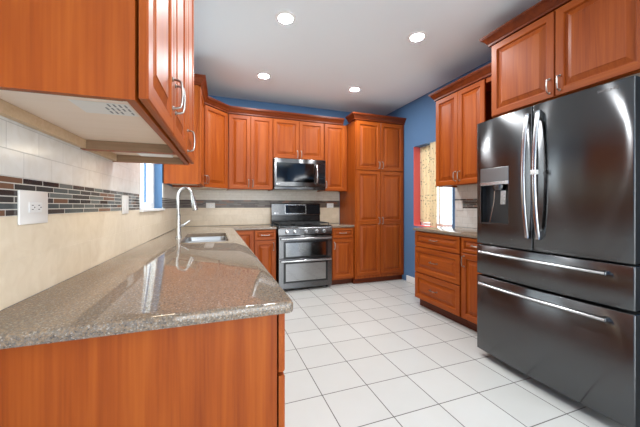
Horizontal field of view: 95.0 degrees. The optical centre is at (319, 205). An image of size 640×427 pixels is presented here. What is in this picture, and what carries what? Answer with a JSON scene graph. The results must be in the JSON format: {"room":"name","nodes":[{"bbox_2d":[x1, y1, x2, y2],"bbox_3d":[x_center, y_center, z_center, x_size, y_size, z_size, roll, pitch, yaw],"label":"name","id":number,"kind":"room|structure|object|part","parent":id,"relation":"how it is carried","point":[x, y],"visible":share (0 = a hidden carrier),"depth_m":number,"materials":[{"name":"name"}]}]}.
{"room":"kitchen","nodes":[
{"label":"kitchen","id":0,"kind":"room"},
{"bbox_2d":[5,164,171,308],"bbox_3d":[-0.788,-0.210,0.291,0.131,2.800,8.080,0,0,-18],"label":"wall","id":1,"kind":"structure","parent":0,"point":[158,168],"depth_m":2.98,"materials":[{"name":"blue paint"}]},
{"bbox_2d":[17,190,47,224],"bbox_3d":[-0.921,0.005,0.946,0.010,0.106,0.150,0,0,-18],"label":"wall outlet","id":2,"kind":"object","parent":1,"relation":"attached to","point":[32,206],"visible":1,"depth_m":0.93,"materials":[{"name":"white plastic"}]},
{"bbox_2d":[29,202,41,212],"bbox_3d":[-0.918,0.005,0.947,0.002,0.033,0.068,0,0,-18],"label":"socket","id":3,"kind":"object","parent":2,"relation":"attached to","point":[34,207],"depth_m":0.94,"materials":[{"name":"white plastic"}]},
{"bbox_2d":[0,208,176,310],"bbox_3d":[-1.297,0.160,2.056,0.008,0.260,4.350,0,0,-18],"label":"tile backsplash","id":4,"kind":"structure","parent":1,"relation":"attached to","point":[34,258],"depth_m":1.12,"materials":[{"name":"beige tile"}]},
{"bbox_2d":[0,175,176,216],"bbox_3d":[-1.297,-0.028,2.056,0.009,0.115,4.350,0,0,-18],"label":"trim","id":5,"kind":"structure","parent":1,"relation":"attached to","point":[62,198],"depth_m":1.16,"materials":[{"name":"tile"}]},
{"bbox_2d":[0,115,178,198],"bbox_3d":[-1.297,-0.547,2.056,0.008,0.925,4.350,0,0,-18],"label":"tile backsplash","id":6,"kind":"structure","parent":1,"relation":"attached to","point":[26,152],"depth_m":1.09,"materials":[{"name":"tile"}]},
{"bbox_2d":[0,0,185,153],"bbox_3d":[-0.702,-0.805,0.989,0.452,1.120,0.761,0,0,-18],"label":"upper cabinet","id":7,"kind":"object","parent":1,"relation":"attached to","point":[101,75],"visible":1,"depth_m":0.69,"materials":[{"name":"brown wood"}]},
{"bbox_3d":[-0.906,-0.267,0.922,0.021,0.036,0.711,0,0,-18],"label":"rail","id":8,"kind":"part","parent":7,"relation":"part of","materials":[{"name":"beige wood"}]},
{"bbox_3d":[-0.634,-0.265,0.633,0.358,0.038,0.006,0,0,-18],"label":"light rail","id":9,"kind":"part","parent":7,"relation":"part of","materials":[{"name":"brown wood"}]},
{"bbox_3d":[-0.859,-0.265,1.316,0.358,0.038,0.006,0,0,-18],"label":"light rail","id":10,"kind":"part","parent":7,"relation":"part of","materials":[{"name":"brown wood"}]},
{"bbox_3d":[-0.472,-0.803,0.866,0.020,1.104,0.375,0,0,-18],"label":"door","id":11,"kind":"part","parent":7,"relation":"part of","materials":[{"name":"brown wood"}]},
{"bbox_3d":[-0.591,-0.803,1.226,0.020,1.104,0.375,0,0,-18],"label":"door","id":12,"kind":"part","parent":7,"relation":"part of","materials":[{"name":"brown wood"}]},
{"bbox_3d":[-0.496,-0.390,1.026,0.036,0.117,0.017,0,0,-18],"label":"handle","id":13,"kind":"part","parent":7,"relation":"part of","materials":[{"name":"silver metal"}]},
{"bbox_3d":[-0.514,-0.390,1.083,0.036,0.117,0.017,0,0,-18],"label":"handle","id":14,"kind":"part","parent":7,"relation":"part of","materials":[{"name":"silver metal"}]},
{"bbox_2d":[122,195,128,213],"bbox_3d":[-1.211,-0.007,1.826,0.010,0.112,0.118,0,0,-18],"label":"light switch","id":15,"kind":"object","parent":1,"relation":"attached to","point":[125,199],"visible":1,"depth_m":1.81,"materials":[{"name":"white plastic"}]},
{"bbox_2d":[86,0,194,164],"bbox_3d":[-0.882,-0.805,1.533,0.452,1.120,0.383,0,0,-18],"label":"upper cabinet","id":16,"kind":"object","parent":1,"relation":"attached to","point":[186,158],"visible":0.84,"depth_m":1.59,"materials":[{"name":"brown wood"}]},
{"bbox_3d":[-1.085,-0.267,1.466,0.021,0.036,0.333,0,0,-18],"label":"rail","id":17,"kind":"part","parent":16,"relation":"part of","materials":[{"name":"beige wood"}]},
{"bbox_3d":[-0.979,-0.265,1.680,0.358,0.038,0.006,0,0,-18],"label":"light rail","id":18,"kind":"part","parent":16,"relation":"part of","materials":[{"name":"brown wood"}]},
{"bbox_2d":[137,153,173,157],"bbox_3d":[-0.816,-0.267,1.453,0.150,0.036,0.090,0,0,-18],"label":"strip light","id":19,"kind":"object","parent":16,"relation":"attached to","point":[141,154],"depth_m":1.45,"materials":[{"name":"white paint"}]},
{"bbox_3d":[-0.711,-0.803,1.589,0.020,1.104,0.375,0,0,-18],"label":"door","id":20,"kind":"part","parent":16,"relation":"part of","materials":[{"name":"brown wood"}]},
{"bbox_3d":[-0.635,-0.320,1.449,0.036,0.117,0.017,0,0,-18],"label":"handle","id":21,"kind":"part","parent":16,"relation":"part of","materials":[{"name":"silver metal"}]},
{"bbox_2d":[140,163,153,208],"bbox_3d":[-1.550,-0.516,2.554,0.100,1.083,0.853,0,0,-18],"label":"window","id":22,"kind":"structure","parent":1,"relation":"in","point":[149,203],"depth_m":2.90,"materials":[{"name":"white glass"}]},
{"bbox_2d":[140,208,164,211],"bbox_3d":[-1.489,0.035,2.564,0.098,0.020,0.875,0,0,-18],"label":"trim","id":23,"kind":"structure","parent":1,"relation":"attached to","point":[149,209],"depth_m":2.49,"materials":[{"name":"white paint"}]},
{"bbox_2d":[164,85,206,186],"bbox_3d":[-1.510,-0.755,3.346,0.394,1.050,0.575,0,0,-18],"label":"upper cabinet","id":24,"kind":"object","parent":1,"relation":"attached to","point":[191,175],"visible":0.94,"depth_m":3.11,"materials":[{"name":"brown wood"}]},
{"bbox_3d":[-1.366,-0.753,3.393,0.020,1.034,0.566,0,0,-18],"label":"door","id":25,"kind":"part","parent":24,"relation":"part of","materials":[{"name":"brown wood"}]},
{"bbox_2d":[194,74,344,124],"bbox_3d":[-0.798,-1.325,3.995,2.590,0.090,0.775,0,0,-44],"label":"crown molding","id":26,"kind":"structure","parent":24,"relation":"attached to","point":[199,79],"depth_m":4.16,"materials":[{"name":"brown wood"}]},
{"bbox_2d":[144,95,381,225],"bbox_3d":[-0.551,-0.210,4.723,3.970,2.800,0.120,0,0,-20],"label":"wall","id":27,"kind":"structure","parent":0,"point":[229,101],"depth_m":4.62,"materials":[{"name":"blue paint"}]},
{"bbox_2d":[174,104,227,189],"bbox_3d":[-1.579,-0.755,3.957,0.640,1.050,0.627,0,0,-18],"label":"upper cabinet","id":28,"kind":"object","parent":27,"relation":"attached to","point":[215,120],"visible":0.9,"depth_m":3.85,"materials":[{"name":"brown wood"}]},
{"bbox_3d":[-1.363,-0.753,3.864,0.020,1.034,0.408,0,0,25],"label":"door","id":29,"kind":"part","parent":28,"relation":"part of","materials":[{"name":"brown wood"}]},
{"bbox_2d":[206,203,214,207],"bbox_3d":[-1.593,-0.005,4.268,0.122,0.078,0.010,0,0,-20],"label":"wall outlet","id":30,"kind":"object","parent":27,"relation":"attached to","point":[208,205],"visible":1,"depth_m":4.26,"materials":[{"name":"white plastic"}]},
{"bbox_2d":[227,113,272,190],"bbox_3d":[-1.028,-0.755,4.287,0.630,1.050,0.359,0,0,-20],"label":"upper cabinet","id":31,"kind":"object","parent":27,"relation":"attached to","point":[250,138],"visible":0.98,"depth_m":4.15,"materials":[{"name":"brown wood"}]},
{"bbox_3d":[-1.124,-0.753,4.110,0.295,1.034,0.020,0,0,-20],"label":"door","id":32,"kind":"part","parent":31,"relation":"part of","materials":[{"name":"brown wood"}]},
{"bbox_3d":[-0.836,-0.753,4.214,0.310,1.034,0.020,0,0,-20],"label":"door","id":33,"kind":"part","parent":31,"relation":"part of","materials":[{"name":"brown wood"}]},
{"bbox_2d":[180,208,338,225],"bbox_3d":[-0.827,0.160,4.556,2.454,0.260,0.008,0,0,-20],"label":"wall tiles","id":34,"kind":"structure","parent":27,"relation":"attached to","point":[202,216],"depth_m":4.38,"materials":[{"name":"beige tile"}]},
{"bbox_2d":[180,189,338,200],"bbox_3d":[-0.827,-0.170,4.556,2.454,0.170,0.008,0,0,-20],"label":"trim","id":35,"kind":"structure","parent":27,"relation":"attached to","point":[231,194],"depth_m":4.53,"materials":[{"name":"tile"}]},
{"bbox_2d":[180,200,338,207],"bbox_3d":[-0.827,-0.028,4.555,2.454,0.115,0.009,0,0,-20],"label":"trim","id":36,"kind":"structure","parent":27,"relation":"attached to","point":[183,203],"depth_m":4.44,"materials":[{"name":"tile"}]},
{"bbox_2d":[273,118,323,159],"bbox_3d":[-0.359,-0.988,4.528,0.790,0.585,0.359,0,0,-20],"label":"upper cabinet","id":37,"kind":"object","parent":27,"relation":"attached to","point":[292,139],"visible":0.98,"depth_m":4.38,"materials":[{"name":"brown wood"}]},
{"bbox_3d":[-0.499,-0.986,4.336,0.389,0.569,0.020,0,0,-20],"label":"door","id":38,"kind":"part","parent":37,"relation":"part of","materials":[{"name":"brown wood"}]},
{"bbox_2d":[273,158,324,189],"bbox_3d":[-0.341,-0.461,4.479,0.786,0.452,0.464,0,0,-20],"label":"microwave oven","id":39,"kind":"object","parent":37,"relation":"attached to","point":[288,174],"visible":0.99,"depth_m":4.31,"materials":[{"name":"silver"}]},
{"bbox_3d":[-0.045,-0.472,4.378,0.026,0.316,0.072,0,0,-20],"label":"handle","id":40,"kind":"part","parent":39,"relation":"part of","materials":[{"name":"silver metal"}]},
{"bbox_3d":[0.026,-0.481,4.432,0.102,0.292,0.002,0,0,-20],"label":"control panel","id":41,"kind":"part","parent":39,"relation":"part of","materials":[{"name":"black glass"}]},
{"bbox_3d":[-0.129,-0.986,4.470,0.389,0.569,0.020,0,0,-20],"label":"door","id":42,"kind":"part","parent":37,"relation":"part of","materials":[{"name":"brown wood"}]},
{"bbox_2d":[327,203,332,207],"bbox_3d":[0.171,-0.005,4.905,0.118,0.078,0.010,0,0,-20],"label":"wall outlet","id":43,"kind":"object","parent":27,"relation":"attached to","point":[329,205],"visible":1,"depth_m":4.90,"materials":[{"name":"white plastic"}]},
{"bbox_2d":[317,123,346,191],"bbox_3d":[0.201,-0.755,4.731,0.400,1.050,0.359,0,0,-20],"label":"upper cabinet","id":44,"kind":"object","parent":27,"relation":"attached to","point":[335,136],"visible":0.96,"depth_m":4.60,"materials":[{"name":"brown wood"}]},
{"bbox_2d":[194,0,540,114],"bbox_3d":[0.792,-1.660,0.855,4.070,0.100,8.470,0,0,-20],"label":"ceiling","id":45,"kind":"structure","parent":0,"point":[331,47],"depth_m":3.00,"materials":[{"name":"white paint"}]},
{"bbox_2d":[256,72,270,78],"bbox_3d":[-0.695,-1.606,3.619,0.176,0.007,0.176,0,0,-20],"label":"recessed light","id":46,"kind":"object","parent":45,"relation":"in","point":[264,75],"visible":1,"depth_m":3.61,"materials":[{"name":"white paint"}]},
{"bbox_2d":[275,11,295,23],"bbox_3d":[-0.294,-1.606,2.509,0.176,0.007,0.176,0,0,-20],"label":"recessed light","id":47,"kind":"object","parent":45,"relation":"in","point":[284,17],"visible":1,"depth_m":2.50,"materials":[{"name":"white paint"}]},
{"bbox_2d":[348,86,360,91],"bbox_3d":[0.477,-1.606,4.042,0.176,0.007,0.176,0,0,-20],"label":"recessed light","id":48,"kind":"object","parent":45,"relation":"in","point":[355,88],"visible":1,"depth_m":4.04,"materials":[{"name":"white paint"}]},
{"bbox_2d":[408,31,426,41],"bbox_3d":[0.923,-1.606,2.789,0.176,0.007,0.176,0,0,-20],"label":"recessed light","id":49,"kind":"object","parent":45,"relation":"in","point":[416,36],"visible":1,"depth_m":2.78,"materials":[{"name":"white paint"}]},
{"bbox_2d":[385,59,491,279],"bbox_3d":[2.612,-0.210,1.511,0.200,2.800,8.070,0,0,-20],"label":"wall","id":50,"kind":"structure","parent":0,"point":[420,114],"depth_m":4.51,"materials":[{"name":"blue paint"}]},
{"bbox_2d":[406,275,414,283],"bbox_3d":[1.534,1.143,4.184,0.014,0.095,0.970,0,0,-20],"label":"baseboard","id":51,"kind":"structure","parent":50,"relation":"attached to","point":[410,279],"depth_m":4.54,"materials":[{"name":"white paint"}]},
{"bbox_2d":[414,147,431,226],"bbox_3d":[1.622,-0.296,4.147,0.124,1.207,0.770,0,0,-20],"label":"trim","id":52,"kind":"structure","parent":50,"relation":"attached to","point":[417,222],"depth_m":4.50,"materials":[{"name":"red paint"}]},
{"bbox_2d":[420,145,429,221],"bbox_3d":[1.589,-0.325,4.386,0.018,1.140,0.272,0,0,-20],"label":"curtain","id":53,"kind":"object","parent":50,"relation":"hanging from","point":[424,151],"visible":0.82,"depth_m":4.41,"materials":[{"name":"fabric"}]},
{"bbox_2d":[430,142,436,226],"bbox_3d":[1.594,-0.301,4.116,0.014,1.187,0.138,0,0,-20],"label":"curtain","id":54,"kind":"object","parent":50,"relation":"hanging from","point":[433,188],"visible":0.94,"depth_m":4.12,"materials":[{"name":"fabric"}]},
{"bbox_2d":[421,187,451,226],"bbox_3d":[1.719,-0.302,4.178,0.060,1.193,0.758,0,0,-20],"label":"window","id":55,"kind":"structure","parent":50,"relation":"in","point":[440,224],"depth_m":4.16,"materials":[{"name":"white paint"}]},
{"bbox_2d":[455,200,462,210],"bbox_3d":[1.722,-0.005,3.641,0.010,0.125,0.118,0,0,-20],"label":"light switch","id":56,"kind":"object","parent":50,"relation":"attached to","point":[458,203],"visible":1,"depth_m":3.63,"materials":[{"name":"white plastic"}]},
{"bbox_2d":[436,75,492,187],"bbox_3d":[1.711,-0.755,3.158,0.359,1.050,0.996,0,0,-20],"label":"upper cabinet","id":57,"kind":"object","parent":50,"relation":"attached to","point":[458,114],"visible":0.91,"depth_m":3.24,"materials":[{"name":"brown wood"}]},
{"bbox_3d":[1.476,-0.753,3.418,0.020,1.034,0.340,0,0,-20],"label":"door","id":58,"kind":"part","parent":57,"relation":"part of","materials":[{"name":"brown wood"}]},
{"bbox_3d":[1.593,-0.753,3.093,0.020,1.034,0.342,0,0,-20],"label":"door","id":59,"kind":"part","parent":57,"relation":"part of","materials":[{"name":"brown wood"}]},
{"bbox_2d":[455,184,476,227],"bbox_3d":[1.914,0.005,3.139,0.008,0.509,1.207,0,0,-20],"label":"tile backsplash","id":60,"kind":"structure","parent":50,"relation":"attached to","point":[467,217],"depth_m":3.54,"materials":[{"name":"tile"}]},
{"bbox_2d":[455,198,476,207],"bbox_3d":[1.914,-0.028,3.139,0.009,0.115,1.207,0,0,-20],"label":"trim","id":61,"kind":"structure","parent":50,"relation":"attached to","point":[467,203],"depth_m":3.49,"materials":[{"name":"tile"}]},
{"bbox_2d":[492,0,639,117],"bbox_3d":[1.919,-1.077,2.171,0.639,0.625,1.000,0,0,-20],"label":"upper cabinet","id":62,"kind":"object","parent":50,"relation":"attached to","point":[580,45],"visible":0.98,"depth_m":2.01,"materials":[{"name":"brown wood"}]},
{"bbox_2d":[428,0,571,101],"bbox_3d":[1.730,-1.376,2.670,0.654,0.191,2.067,0,0,-20],"label":"crown molding","id":63,"kind":"structure","parent":62,"relation":"on","point":[542,8],"depth_m":2.44,"materials":[{"name":"brown wood"}]},
{"bbox_3d":[1.577,-1.075,2.311,0.020,0.609,0.498,0,0,-20],"label":"door","id":64,"kind":"part","parent":62,"relation":"part of","materials":[{"name":"brown wood"}]},
{"bbox_3d":[1.625,-0.855,2.095,0.036,0.117,0.017,0,0,-20],"label":"handle","id":65,"kind":"part","parent":62,"relation":"part of","materials":[{"name":"silver metal"}]},
{"bbox_3d":[1.649,-0.855,2.031,0.036,0.117,0.017,0,0,-20],"label":"handle","id":66,"kind":"part","parent":62,"relation":"part of","materials":[{"name":"silver metal"}]},
{"bbox_3d":[1.745,-1.075,1.845,0.020,0.609,0.475,0,0,-20],"label":"door","id":67,"kind":"part","parent":62,"relation":"part of","materials":[{"name":"brown wood"}]},
{"bbox_2d":[283,279,624,426],"bbox_3d":[0.792,1.240,0.855,4.070,0.100,8.470,0,0,-20],"label":"floor","id":68,"kind":"structure","parent":0,"point":[369,354],"depth_m":2.09,"materials":[{"name":"white tile"}]},
{"bbox_2d":[0,314,284,426],"bbox_3d":[-0.559,0.758,1.090,0.804,0.864,0.630,0,0,-20],"label":"base cabinet","id":69,"kind":"object","parent":68,"relation":"on","point":[230,373],"visible":0.73,"depth_m":0.79,"materials":[{"name":"brown wood"}]},
{"bbox_3d":[-0.224,0.426,1.206,0.020,0.183,0.618,0,0,-20],"label":"drawer","id":70,"kind":"part","parent":69,"relation":"part of","materials":[{"name":"brown wood"}]},
{"bbox_3d":[-0.173,0.805,1.065,0.020,0.550,0.318,0,0,-20],"label":"door","id":71,"kind":"part","parent":69,"relation":"part of","materials":[{"name":"brown wood"}]},
{"bbox_2d":[236,230,253,252],"bbox_3d":[-1.118,0.758,4.152,0.295,0.864,0.553,0,0,-20],"label":"base cabinet","id":72,"kind":"object","parent":68,"relation":"on","point":[247,236],"visible":0.18,"depth_m":3.92,"materials":[{"name":"brown wood"}]},
{"bbox_2d":[254,229,275,279],"bbox_3d":[-0.831,0.758,4.235,0.300,0.864,0.590,0,0,-20],"label":"base cabinet","id":73,"kind":"object","parent":68,"relation":"on","point":[264,240],"visible":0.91,"depth_m":4.00,"materials":[{"name":"brown wood"}]},
{"bbox_2d":[0,224,292,348],"bbox_3d":[-0.809,0.308,2.594,1.376,0.036,3.709,0,0,-20],"label":"countertop","id":74,"kind":"structure","parent":73,"relation":"on","point":[165,281],"depth_m":0.97,"materials":[{"name":"stone"}]},
{"bbox_2d":[175,187,197,236],"bbox_3d":[-1.246,0.055,2.740,0.200,0.470,0.060,0,0,-20],"label":"kitchen faucet","id":75,"kind":"object","parent":74,"relation":"on","point":[179,225],"visible":1,"depth_m":2.71,"materials":[{"name":"silver metal"}]},
{"bbox_3d":[-1.256,-0.045,2.736,0.147,0.270,0.027,0,0,-20],"label":"spout","id":76,"kind":"part","parent":75,"relation":"part of","materials":[{"name":"silver metal"}]},
{"bbox_2d":[184,236,226,242],"bbox_3d":[-1.059,0.412,2.728,0.382,0.170,0.818,0,0,-20],"label":"sink","id":77,"kind":"object","parent":74,"relation":"in","point":[212,238],"visible":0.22,"depth_m":3.07,"materials":[{"name":"silver metal"}]},
{"bbox_3d":[-0.989,0.412,2.534,0.382,0.170,0.407,0,0,-20],"label":"bowl","id":78,"kind":"part","parent":77,"relation":"part of","materials":[{"name":"silver metal"}]},
{"bbox_3d":[-0.747,0.400,4.002,0.284,0.130,0.020,0,0,-20],"label":"drawer","id":79,"kind":"part","parent":73,"relation":"part of","materials":[{"name":"brown wood"}]},
{"bbox_2d":[271,203,331,289],"bbox_3d":[-0.286,0.576,4.388,0.792,1.228,0.672,0,0,-20],"label":"gas range","id":80,"kind":"object","parent":68,"relation":"on","point":[303,244],"visible":0.96,"depth_m":4.17,"materials":[{"name":"silver metal"}]},
{"bbox_3d":[-0.382,0.225,4.654,0.788,0.159,0.065,0,0,-20],"label":"backsplash panel","id":81,"kind":"part","parent":80,"relation":"part of","materials":[{"name":"black metal"}]},
{"bbox_2d":[272,223,330,227],"bbox_3d":[-0.286,0.293,4.388,0.792,0.022,0.490,0,0,-20],"label":"cooktop","id":82,"kind":"object","parent":80,"relation":"in","point":[297,225],"depth_m":4.20,"materials":[{"name":"black metal"}]},
{"bbox_3d":[-0.199,0.575,4.146,0.784,0.306,0.030,0,0,-20],"label":"oven door","id":83,"kind":"part","parent":80,"relation":"part of","materials":[{"name":"grey metal"}]},
{"bbox_3d":[-0.199,0.940,4.146,0.784,0.410,0.030,0,0,-20],"label":"oven door","id":84,"kind":"part","parent":80,"relation":"part of","materials":[{"name":"grey metal"}]},
{"bbox_3d":[-0.200,0.360,4.147,0.788,0.110,0.028,0,0,-20],"label":"control panel","id":85,"kind":"part","parent":80,"relation":"part of","materials":[{"name":"grey metal"}]},
{"bbox_3d":[-0.183,0.455,4.102,0.729,0.025,0.064,0,0,-20],"label":"handle","id":86,"kind":"part","parent":80,"relation":"part of","materials":[{"name":"silver metal"}]},
{"bbox_3d":[-0.183,0.762,4.102,0.729,0.025,0.064,0,0,-20],"label":"handle","id":87,"kind":"part","parent":80,"relation":"part of","materials":[{"name":"silver metal"}]},
{"bbox_3d":[-0.110,0.056,4.709,0.218,0.153,0.003,0,-5,-20],"label":"control glass","id":88,"kind":"part","parent":80,"relation":"part of","materials":[{"name":"black glass"}]},
{"bbox_2d":[331,227,353,284],"bbox_3d":[0.259,0.758,4.629,0.366,0.864,0.590,0,0,-20],"label":"base cabinet","id":89,"kind":"object","parent":68,"relation":"on","point":[342,238],"visible":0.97,"depth_m":4.39,"materials":[{"name":"brown wood"}]},
{"bbox_2d":[321,223,353,227],"bbox_3d":[0.250,0.308,4.647,0.369,0.036,0.566,0,0,-20],"label":"countertop","id":90,"kind":"structure","parent":89,"relation":"on","point":[333,225],"depth_m":4.42,"materials":[{"name":"stone"}]},
{"bbox_3d":[0.344,0.406,4.396,0.344,0.143,0.020,0,0,-20],"label":"drawer","id":91,"kind":"part","parent":89,"relation":"part of","materials":[{"name":"brown wood"}]},
{"bbox_3d":[0.344,0.785,4.396,0.344,0.590,0.020,0,0,-20],"label":"door","id":92,"kind":"part","parent":89,"relation":"part of","materials":[{"name":"brown wood"}]},
{"bbox_2d":[340,120,403,283],"bbox_3d":[0.850,-0.055,4.816,0.868,2.490,0.639,0,0,-20],"label":"pantry cabinet","id":93,"kind":"object","parent":68,"relation":"on","point":[372,202],"visible":0.99,"depth_m":4.55,"materials":[{"name":"brown wood"}]},
{"bbox_3d":[0.743,0.264,4.487,0.404,1.592,0.020,0,0,-20],"label":"door","id":94,"kind":"part","parent":93,"relation":"part of","materials":[{"name":"brown wood"}]},
{"bbox_3d":[0.743,-0.915,4.487,0.404,0.740,0.020,0,0,-20],"label":"door","id":95,"kind":"part","parent":93,"relation":"part of","materials":[{"name":"brown wood"}]},
{"bbox_2d":[345,112,405,124],"bbox_3d":[0.884,-1.345,4.619,0.938,0.090,0.270,0,0,-20],"label":"crown molding","id":96,"kind":"structure","parent":93,"relation":"on","point":[352,116],"depth_m":4.51,"materials":[{"name":"brown wood"}]},
{"bbox_3d":[1.132,0.264,4.627,0.410,1.592,0.020,0,0,-20],"label":"door","id":97,"kind":"part","parent":93,"relation":"part of","materials":[{"name":"brown wood"}]},
{"bbox_3d":[1.132,-0.915,4.627,0.410,0.740,0.020,0,0,-20],"label":"door","id":98,"kind":"part","parent":93,"relation":"part of","materials":[{"name":"brown wood"}]},
{"bbox_2d":[415,231,466,326],"bbox_3d":[1.514,0.743,3.275,0.650,0.894,0.697,0,0,-20],"label":"base cabinet","id":99,"kind":"object","parent":68,"relation":"on","point":[438,268],"visible":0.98,"depth_m":3.12,"materials":[{"name":"brown wood"}]},
{"bbox_3d":[1.253,0.933,3.180,0.020,0.297,0.677,0,0,-20],"label":"drawer","id":100,"kind":"part","parent":99,"relation":"part of","materials":[{"name":"brown wood"}]},
{"bbox_3d":[1.253,0.628,3.180,0.020,0.293,0.677,0,0,-20],"label":"drawer","id":101,"kind":"part","parent":99,"relation":"part of","materials":[{"name":"brown wood"}]},
{"bbox_3d":[1.253,0.389,3.180,0.020,0.167,0.677,0,0,-20],"label":"drawer","id":102,"kind":"part","parent":99,"relation":"part of","materials":[{"name":"brown wood"}]},
{"bbox_2d":[413,226,476,237],"bbox_3d":[1.599,0.278,3.088,0.634,0.036,1.125,0,0,-20],"label":"countertop","id":103,"kind":"structure","parent":99,"relation":"on","point":[452,230],"depth_m":3.12,"materials":[{"name":"stone"}]},
{"bbox_2d":[461,237,482,331],"bbox_3d":[1.698,0.743,2.765,0.650,0.894,0.385,0,0,-20],"label":"base cabinet","id":104,"kind":"object","parent":68,"relation":"on","point":[469,245],"visible":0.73,"depth_m":2.75,"materials":[{"name":"brown wood"}]},
{"bbox_3d":[1.437,0.768,2.670,0.020,0.627,0.363,0,0,-20],"label":"door","id":105,"kind":"part","parent":104,"relation":"part of","materials":[{"name":"brown wood"}]},
{"bbox_3d":[1.437,0.375,2.670,0.020,0.140,0.363,0,0,-20],"label":"drawer","id":106,"kind":"part","parent":104,"relation":"part of","materials":[{"name":"brown wood"}]},
{"bbox_2d":[477,75,639,426],"bbox_3d":[1.775,0.268,2.038,0.958,1.845,0.940,0,0,-20],"label":"refrigerator","id":107,"kind":"object","parent":68,"relation":"on","point":[558,179],"visible":1,"depth_m":1.74,"materials":[{"name":"black"}]},
{"bbox_3d":[1.303,-0.168,2.191,0.020,0.026,0.235,0,0,-20],"label":"dispenser trim","id":108,"kind":"part","parent":107,"relation":"part of","materials":[{"name":"silver metal"}]},
{"bbox_3d":[1.305,-0.009,2.192,0.016,0.289,0.236,0,0,-20],"label":"dispenser frame","id":109,"kind":"part","parent":107,"relation":"part of","materials":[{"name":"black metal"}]},
{"bbox_3d":[1.304,-0.233,2.191,0.018,0.102,0.235,0,0,-20],"label":"dispenser panel","id":110,"kind":"part","parent":107,"relation":"part of","materials":[{"name":"grey"}]},
{"bbox_3d":[1.360,-0.180,2.150,0.102,0.950,0.449,0,0,-20],"label":"door","id":111,"kind":"part","parent":107,"relation":"part of","materials":[{"name":"black metal"}]},
{"bbox_3d":[1.352,-0.195,1.928,0.076,0.826,0.028,0,0,-20],"label":"handle","id":112,"kind":"part","parent":107,"relation":"part of","materials":[{"name":"silver metal"}]},
{"bbox_3d":[1.375,-0.195,1.862,0.076,0.826,0.028,0,0,-20],"label":"handle","id":113,"kind":"part","parent":107,"relation":"part of","materials":[{"name":"silver metal"}]},
{"bbox_3d":[1.374,0.600,1.910,0.073,0.022,0.783,0,0,-20],"label":"handle","id":114,"kind":"part","parent":107,"relation":"part of","materials":[{"name":"silver metal"}]},
{"bbox_3d":[1.374,0.355,1.910,0.073,0.022,0.783,0,0,-20],"label":"handle","id":115,"kind":"part","parent":107,"relation":"part of","materials":[{"name":"silver metal"}]},
{"bbox_3d":[1.443,0.839,1.919,0.102,0.582,0.940,0,0,-20],"label":"drawer","id":116,"kind":"part","parent":107,"relation":"part of","materials":[{"name":"black metal"}]},
{"bbox_3d":[1.443,0.418,1.919,0.102,0.227,0.940,0,0,-20],"label":"drawer","id":117,"kind":"part","parent":107,"relation":"part of","materials":[{"name":"black metal"}]},
{"bbox_3d":[1.521,-0.180,1.705,0.102,0.950,0.485,0,0,-20],"label":"door","id":118,"kind":"part","parent":107,"relation":"part of","materials":[{"name":"black metal"}]}
]}

